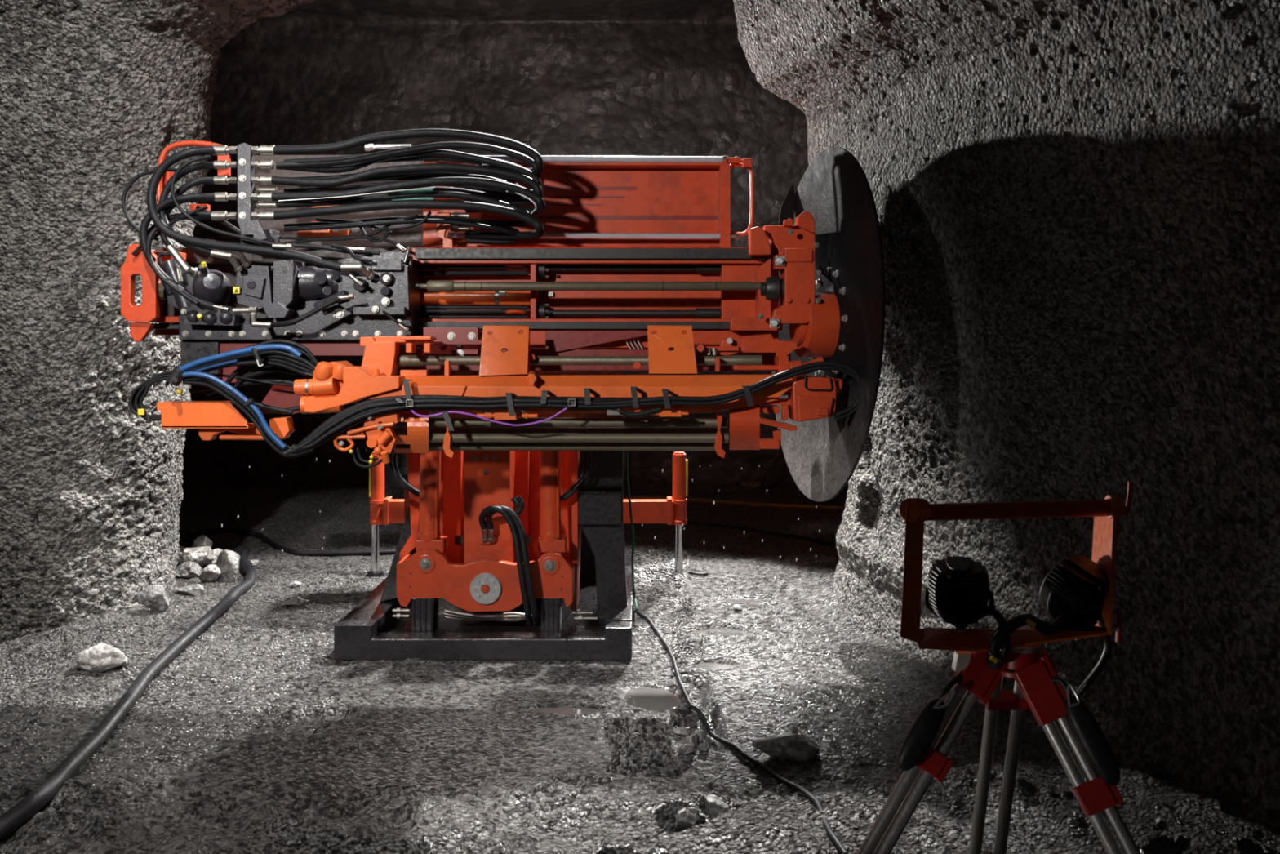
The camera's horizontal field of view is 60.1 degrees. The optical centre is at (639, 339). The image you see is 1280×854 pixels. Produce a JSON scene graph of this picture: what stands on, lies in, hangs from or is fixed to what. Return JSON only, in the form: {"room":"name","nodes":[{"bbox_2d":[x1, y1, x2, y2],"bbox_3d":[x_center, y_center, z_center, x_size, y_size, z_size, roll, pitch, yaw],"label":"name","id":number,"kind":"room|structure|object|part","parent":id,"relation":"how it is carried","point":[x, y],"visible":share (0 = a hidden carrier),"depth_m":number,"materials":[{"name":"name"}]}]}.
{"room":"underground passage","nodes":[
{"label":"underground passage","id":0,"kind":"room"},
{"bbox_2d":[0,0,315,641],"bbox_3d":[-3.940,-0.727,7.119,6.633,5.057,8.755,0,0,0],"label":"wall","id":1,"kind":"structure","parent":0,"point":[93,93],"depth_m":5.56,"materials":[{"name":"stone"}]},
{"bbox_2d":[181,0,848,490],"bbox_3d":[-0.499,-1.063,8.842,15.080,5.625,5.926,0,0,0],"label":"wall","id":2,"kind":"structure","parent":0,"point":[553,77],"depth_m":11.29,"materials":[{"name":"grey stone"}]},
{"bbox_2d":[0,484,1279,853],"bbox_3d":[0.000,1.429,7.852,14.000,0.668,11.305,0,0,0],"label":"floor","id":3,"kind":"structure","parent":0,"point":[253,738],"depth_m":4.39,"materials":[{"name":"grey gravel"}]},
{"bbox_2d":[75,642,128,672],"bbox_3d":[-2.478,1.463,5.107,0.222,0.140,0.162,0,0,0],"label":"boulder","id":4,"kind":"object","parent":3,"relation":"on","point":[100,657],"visible":0.99,"depth_m":5.05,"materials":[{"name":"grey stone"}]},
{"bbox_2d":[0,546,256,840],"bbox_3d":[-2.293,1.488,5.661,0.267,0.134,4.817,0,0,-11],"label":"hose","id":5,"kind":"object","parent":3,"relation":"on","point":[13,818],"visible":0.96,"depth_m":4.40,"materials":[{"name":"black rubber"}]},
{"bbox_2d":[136,584,168,612],"bbox_3d":[-2.550,1.364,5.794,0.161,0.163,0.129,0,0,0],"label":"stone","id":6,"kind":"object","parent":3,"relation":"on","point":[154,597],"visible":0.94,"depth_m":5.76,"materials":[{"name":"grey stone"}]},
{"bbox_2d":[177,551,182,564],"bbox_3d":[-3.242,1.469,7.591,0.234,0.178,0.161,0,0,9],"label":"stone","id":7,"kind":"object","parent":3,"relation":"on","point":[180,554],"visible":0.05,"depth_m":7.58,"materials":[{"name":"grey stone"}]},
{"bbox_2d":[179,545,185,552],"bbox_3d":[-3.294,1.509,7.878,0.111,0.094,0.096,0,0,34],"label":"stone","id":8,"kind":"object","parent":3,"relation":"on","point":[181,548],"visible":0.15,"depth_m":7.87,"materials":[{"name":"grey stone"}]},
{"bbox_2d":[175,560,202,577],"bbox_3d":[-2.936,1.496,7.186,0.177,0.120,0.141,0,0,0],"label":"stone","id":9,"kind":"object","parent":3,"relation":"on","point":[189,569],"visible":0.88,"depth_m":7.15,"materials":[{"name":"grey stone"}]},
{"bbox_2d":[176,583,204,596],"bbox_3d":[-2.539,1.415,6.267,0.190,0.076,0.133,0,0,0],"label":"stone","id":10,"kind":"object","parent":3,"relation":"on","point":[197,589],"visible":1,"depth_m":6.21,"materials":[{"name":"grey stone"}]},
{"bbox_2d":[181,546,213,565],"bbox_3d":[-2.996,1.477,7.482,0.182,0.150,0.212,0,0,0],"label":"stone","id":11,"kind":"object","parent":3,"relation":"on","point":[202,555],"visible":0.73,"depth_m":7.43,"materials":[{"name":"grey stone"}]},
{"bbox_2d":[191,534,212,548],"bbox_3d":[-3.107,1.477,7.867,0.150,0.174,0.151,0,0,0],"label":"stone","id":12,"kind":"object","parent":3,"relation":"on","point":[202,540],"visible":0.46,"depth_m":7.85,"materials":[{"name":"grey stone"}]},
{"bbox_2d":[198,564,221,582],"bbox_3d":[-2.716,1.486,7.005,0.135,0.130,0.111,0,0,-40],"label":"stone","id":13,"kind":"object","parent":3,"relation":"on","point":[211,572],"visible":0.94,"depth_m":6.97,"materials":[{"name":"grey stone"}]},
{"bbox_2d":[208,548,222,564],"bbox_3d":[-2.909,1.496,7.606,0.103,0.125,0.140,0,0,0],"label":"stone","id":14,"kind":"object","parent":3,"relation":"on","point":[216,551],"visible":0.37,"depth_m":7.58,"materials":[{"name":"grey stone"}]},
{"bbox_2d":[214,549,239,582],"bbox_3d":[-2.655,1.459,7.100,0.183,0.222,0.149,0,0,0],"label":"stone","id":15,"kind":"object","parent":3,"relation":"on","point":[228,561],"visible":0.87,"depth_m":7.05,"materials":[{"name":"grey stone"}]},
{"bbox_2d":[248,559,258,565],"bbox_3d":[-2.647,1.524,7.570,0.068,0.045,0.105,0,0,15],"label":"stone","id":16,"kind":"object","parent":3,"relation":"on","point":[253,562],"visible":0.88,"depth_m":7.54,"materials":[{"name":"grey stone"}]},
{"bbox_2d":[185,527,395,555],"bbox_3d":[-2.617,1.545,8.259,2.269,0.051,0.763,0,0,25],"label":"supply hose","id":17,"kind":"object","parent":3,"relation":"on","point":[188,540],"visible":0.84,"depth_m":8.13,"materials":[{"name":"black rubber"}]},
{"bbox_2d":[280,595,310,606],"bbox_3d":[-2.000,1.522,6.428,0.166,0.067,0.077,0,0,-34],"label":"stone","id":18,"kind":"object","parent":3,"relation":"on","point":[295,601],"visible":1,"depth_m":6.41,"materials":[{"name":"grey stone"}]},
{"bbox_2d":[289,580,303,586],"bbox_3d":[-2.166,1.537,6.975,0.062,0.040,0.098,0,0,8],"label":"stone","id":19,"kind":"object","parent":3,"relation":"on","point":[295,584],"visible":1,"depth_m":6.95,"materials":[{"name":"grey stone"}]},
{"bbox_2d":[120,128,885,660],"bbox_3d":[-0.702,0.307,5.929,3.381,2.543,2.959,0,0,0],"label":"rig","id":20,"kind":"object","parent":3,"relation":"on","point":[510,339],"visible":1,"depth_m":5.21,"materials":[{"name":"orange metal"}]},
{"bbox_3d":[-2.250,-0.065,5.270,0.164,0.026,0.100,0,0,0],"label":"slide rail","id":21,"kind":"part","parent":20,"relation":"part of","materials":[{"name":"black metal"}]},
{"bbox_3d":[-2.104,-0.233,5.200,0.188,0.216,0.200,0,0,0],"label":"rotation motor","id":22,"kind":"part","parent":20,"relation":"part of","materials":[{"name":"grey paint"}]},
{"bbox_3d":[-1.675,0.176,5.200,0.817,0.336,0.160,0,0,0],"label":"plate","id":23,"kind":"part","parent":20,"relation":"part of","materials":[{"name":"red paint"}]},
{"bbox_3d":[-1.756,1.373,7.350,0.052,0.330,0.052,0,0,0],"label":"jack rod","id":24,"kind":"part","parent":20,"relation":"part of","materials":[{"name":"silver metal"}]},
{"bbox_3d":[-1.389,1.468,6.310,0.190,0.164,1.640,0,0,0],"label":"rail","id":25,"kind":"part","parent":20,"relation":"part of","materials":[{"name":"grey metal"}]},
{"bbox_3d":[-1.580,1.133,7.350,0.224,0.172,0.120,0,0,0],"label":"outrigger arm","id":26,"kind":"part","parent":20,"relation":"part of","materials":[{"name":"red paint"}]},
{"bbox_3d":[-0.959,1.061,5.875,0.046,0.046,0.030,0,0,0],"label":"slot plate","id":27,"kind":"part","parent":20,"relation":"part of","materials":[{"name":"black plastic"}]},
{"bbox_3d":[-0.762,1.468,5.425,1.443,0.172,0.130,0,0,0],"label":"frame","id":28,"kind":"part","parent":20,"relation":"part of","materials":[{"name":"grey metal"}]},
{"bbox_3d":[-0.798,1.225,5.635,0.925,0.360,0.270,0,0,0],"label":"pivot plate","id":29,"kind":"part","parent":20,"relation":"part of","materials":[{"name":"red paint"}]},
{"bbox_3d":[-0.762,1.505,6.310,1.423,0.050,1.600,0,0,0],"label":"floor plate","id":30,"kind":"part","parent":20,"relation":"part of","materials":[{"name":"grey metal"}]},
{"bbox_2d":[253,155,754,247],"bbox_3d":[-0.715,-0.694,5.645,2.587,0.524,0.190,0,0,0],"label":"tray","id":31,"kind":"object","parent":20,"relation":"on","point":[590,201],"depth_m":5.70,"materials":[{"name":"red paint"}]},
{"bbox_3d":[-0.605,0.044,4.983,0.213,0.226,0.174,0,0,0],"label":"mounting plate","id":32,"kind":"part","parent":20,"relation":"part of","materials":[{"name":"orange paint"}]},
{"bbox_3d":[-0.599,1.061,5.875,0.046,0.046,0.030,0,0,0],"label":"slot plate","id":33,"kind":"part","parent":20,"relation":"part of","materials":[{"name":"black metal"}]},
{"bbox_3d":[-0.470,-0.227,5.485,0.082,0.024,0.010,0,0,0],"label":"type plate","id":34,"kind":"part","parent":20,"relation":"part of","materials":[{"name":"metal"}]},
{"bbox_3d":[-0.388,0.423,5.100,1.500,0.043,0.043,0,0,0],"label":"drill rod","id":35,"kind":"part","parent":20,"relation":"part of","materials":[{"name":"metal"}]},
{"bbox_3d":[-0.370,0.480,5.020,1.500,0.043,0.043,0,0,0],"label":"drill rod","id":36,"kind":"part","parent":20,"relation":"part of","materials":[{"name":"metal"}]},
{"bbox_3d":[-0.359,0.371,4.970,1.500,0.045,0.045,0,0,0],"label":"drill rod","id":37,"kind":"part","parent":20,"relation":"part of","materials":[{"name":"metal"}]},
{"bbox_3d":[-0.355,0.438,4.950,1.500,0.043,0.043,0,0,0],"label":"drill rod","id":38,"kind":"part","parent":20,"relation":"part of","materials":[{"name":"metal"}]},
{"bbox_3d":[-0.234,-0.070,5.315,1.683,0.034,0.040,0,0,0],"label":"slide rail","id":39,"kind":"part","parent":20,"relation":"part of","materials":[{"name":"black plastic"}]},
{"bbox_3d":[-0.276,0.094,5.050,1.660,0.052,0.052,0,0,0],"label":"drill rod","id":40,"kind":"part","parent":20,"relation":"part of","materials":[{"name":"metal"}]},
{"bbox_3d":[-0.249,-0.254,5.220,1.660,0.056,0.056,0,0,0],"label":"drill rod","id":41,"kind":"part","parent":20,"relation":"part of","materials":[{"name":"metal"}]},
{"bbox_3d":[-0.234,-0.414,5.315,1.683,0.049,0.040,0,0,0],"label":"slide rail","id":42,"kind":"part","parent":20,"relation":"part of","materials":[{"name":"black plastic"}]},
{"bbox_3d":[-0.105,1.468,6.310,0.130,0.164,1.640,0,0,0],"label":"rail","id":43,"kind":"part","parent":20,"relation":"part of","materials":[{"name":"grey metal"}]},
{"bbox_3d":[0.050,1.133,7.350,0.344,0.172,0.120,0,0,0],"label":"outrigger arm","id":44,"kind":"part","parent":20,"relation":"part of","materials":[{"name":"red paint"}]},
{"bbox_3d":[0.144,0.040,4.986,0.220,0.217,0.169,0,0,0],"label":"mounting plate","id":45,"kind":"part","parent":20,"relation":"part of","materials":[{"name":"orange paint"}]},
{"bbox_3d":[0.260,1.373,7.350,0.052,0.330,0.052,0,0,0],"label":"jack rod","id":46,"kind":"part","parent":20,"relation":"part of","materials":[{"name":"silver metal"}]},
{"bbox_3d":[0.605,0.372,4.935,0.162,0.219,0.190,0,0,0],"label":"arm","id":47,"kind":"part","parent":20,"relation":"part of","materials":[{"name":"red paint"}]},
{"bbox_3d":[0.764,-0.712,5.760,0.086,0.217,0.020,0,0,0],"label":"blade","id":48,"kind":"part","parent":20,"relation":"part of","materials":[{"name":"black metal"}]},
{"bbox_3d":[0.763,0.257,4.900,0.193,0.197,0.200,0,0,0],"label":"motor","id":49,"kind":"part","parent":20,"relation":"part of","materials":[{"name":"red paint"}]},
{"bbox_2d":[528,706,602,714],"bbox_3d":[-0.298,1.578,4.659,0.359,0.030,0.121,0,0,0],"label":"puddle","id":50,"kind":"object","parent":3,"relation":"on","point":[569,710],"visible":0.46,"depth_m":4.67,"materials":[{"name":"liquid"}]},
{"bbox_2d":[623,687,681,711],"bbox_3d":[0.061,1.578,4.831,0.343,0.030,0.379,0,0,0],"label":"puddle","id":51,"kind":"object","parent":3,"relation":"on","point":[646,698],"visible":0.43,"depth_m":4.82,"materials":[{"name":"liquid"}]},
{"bbox_2d":[673,727,688,737],"bbox_3d":[0.164,1.562,4.392,0.066,0.044,0.042,0,0,0],"label":"lump","id":52,"kind":"object","parent":3,"relation":"on","point":[682,732],"visible":0.95,"depth_m":4.38,"materials":[{"name":"grey stone"}]},
{"bbox_2d":[675,806,697,831],"bbox_3d":[0.149,1.551,3.578,0.072,0.076,0.068,0,0,0],"label":"stone","id":53,"kind":"object","parent":3,"relation":"on","point":[686,818],"visible":0.99,"depth_m":3.56,"materials":[{"name":"grey stone"}]},
{"bbox_2d":[677,742,694,755],"bbox_3d":[0.174,1.543,4.170,0.063,0.050,0.041,0,0,0],"label":"lump","id":54,"kind":"object","parent":3,"relation":"on","point":[685,749],"visible":1,"depth_m":4.15,"materials":[{"name":"grey stone"}]},
{"bbox_2d":[683,733,697,746],"bbox_3d":[0.200,1.546,4.266,0.064,0.048,0.059,0,0,-27],"label":"lump","id":55,"kind":"object","parent":3,"relation":"on","point":[692,740],"visible":0.82,"depth_m":4.25,"materials":[{"name":"grey stone"}]},
{"bbox_2d":[693,729,704,742],"bbox_3d":[0.230,1.547,4.335,0.044,0.041,0.061,0,0,-27],"label":"lump","id":56,"kind":"object","parent":3,"relation":"on","point":[700,733],"visible":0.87,"depth_m":4.32,"materials":[{"name":"grey stone"}]},
{"bbox_2d":[688,571,708,575],"bbox_3d":[0.380,1.528,7.242,0.131,0.019,0.046,0,0,14],"label":"cable","id":57,"kind":"object","parent":3,"relation":"on","point":[690,572],"visible":1,"depth_m":7.23,"materials":[{"name":"black rubber"}]},
{"bbox_2d":[697,741,710,751],"bbox_3d":[0.245,1.548,4.212,0.036,0.038,0.054,0,0,36],"label":"lump","id":58,"kind":"object","parent":3,"relation":"on","point":[704,747],"visible":1,"depth_m":4.20,"materials":[{"name":"grey stone"}]},
{"bbox_2d":[694,662,735,670],"bbox_3d":[0.342,1.578,5.305,0.275,0.030,0.185,0,0,0],"label":"puddle","id":59,"kind":"object","parent":3,"relation":"on","point":[708,665],"visible":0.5,"depth_m":5.30,"materials":[{"name":"liquid"}]},
{"bbox_2d":[704,794,728,820],"bbox_3d":[0.246,1.526,3.597,0.084,0.082,0.054,0,0,35],"label":"stone","id":60,"kind":"object","parent":3,"relation":"on","point":[714,805],"visible":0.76,"depth_m":3.58,"materials":[{"name":"grey stone"}]},
{"bbox_2d":[691,627,747,635],"bbox_3d":[0.424,1.578,5.897,0.397,0.030,0.295,0,0,0],"label":"puddle","id":61,"kind":"object","parent":3,"relation":"on","point":[721,631],"visible":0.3,"depth_m":5.92,"materials":[{"name":"liquid"}]},
{"bbox_2d":[623,495,844,510],"bbox_3d":[0.867,1.525,10.419,2.869,0.074,0.345,0,0,18],"label":"hose","id":62,"kind":"object","parent":3,"relation":"on","point":[689,499],"visible":0.59,"depth_m":10.23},
{"bbox_2d":[732,604,742,609],"bbox_3d":[0.556,1.525,6.310,0.056,0.030,0.065,0,0,0],"label":"stone","id":63,"kind":"object","parent":3,"relation":"on","point":[736,606],"visible":1,"depth_m":6.29,"materials":[{"name":"grey stone"}]},
{"bbox_2d":[717,597,759,603],"bbox_3d":[0.619,1.578,6.619,0.373,0.030,0.247,0,0,0],"label":"puddle","id":64,"kind":"object","parent":3,"relation":"on","point":[736,600],"visible":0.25,"depth_m":6.64,"materials":[{"name":"liquid"}]},
{"bbox_2d":[635,609,848,853],"bbox_3d":[0.267,1.552,4.757,0.164,0.128,3.114,0,0,-12],"label":"cable","id":65,"kind":"object","parent":3,"relation":"on","point":[834,838],"visible":0.99,"depth_m":4.13,"materials":[{"name":"black rubber"}]},
{"bbox_2d":[686,520,836,546],"bbox_3d":[1.063,1.541,8.765,1.884,0.042,0.199,0,0,45],"label":"cable","id":66,"kind":"object","parent":3,"relation":"on","point":[786,535],"visible":0.68,"depth_m":8.90,"materials":[{"name":"black rubber"}]},
{"bbox_2d":[751,733,820,761],"bbox_3d":[0.547,1.525,4.162,0.256,0.096,0.136,0,0,0],"label":"boulder","id":67,"kind":"object","parent":3,"relation":"on","point":[799,747],"visible":1,"depth_m":4.12,"materials":[{"name":"grey stone"}]},
{"bbox_2d":[856,480,1141,853],"bbox_3d":[0.803,0.933,2.242,0.848,1.240,0.830,0,0,-41],"label":"tripod stand","id":68,"kind":"object","parent":3,"relation":"on","point":[1038,687],"visible":0.94,"depth_m":2.40,"materials":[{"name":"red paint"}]},
{"bbox_2d":[923,555,994,632],"bbox_3d":[0.719,0.577,2.485,0.151,0.171,0.129,0,0,0],"label":"work light","id":69,"kind":"object","parent":68,"relation":"on","point":[958,588],"visible":0.99,"depth_m":2.44,"materials":[{"name":"black plastic"}]},
{"bbox_3d":[0.829,0.511,2.480,0.528,0.330,0.160,0,0,0],"label":"handle frame","id":70,"kind":"part","parent":68,"relation":"part of","materials":[{"name":"orange paint"}]},
{"bbox_3d":[0.841,0.676,2.460,0.100,0.014,0.100,0,0,0],"label":"head plate","id":71,"kind":"part","parent":68,"relation":"part of","materials":[{"name":"metal"}]},
{"bbox_2d":[983,606,1112,697],"bbox_3d":[0.889,0.701,2.435,0.309,0.232,0.087,0,0,-18],"label":"cable","id":72,"kind":"object","parent":68,"relation":"attached to","point":[996,658],"visible":0.97,"depth_m":2.40,"materials":[{"name":"black plastic"}]},
{"bbox_2d":[1039,555,1115,640],"bbox_3d":[0.978,0.580,2.486,0.158,0.190,0.159,0,0,0],"label":"work light","id":73,"kind":"object","parent":68,"relation":"on","point":[1074,588],"visible":0.83,"depth_m":2.44,"materials":[{"name":"black plastic"}]},
{"bbox_2d":[733,0,1279,830],"bbox_3d":[2.720,-0.714,6.550,4.917,5.076,9.933,0,0,0],"label":"wall","id":74,"kind":"structure","parent":0,"point":[1077,202],"depth_m":4.12,"materials":[{"name":"stone"}]}
]}

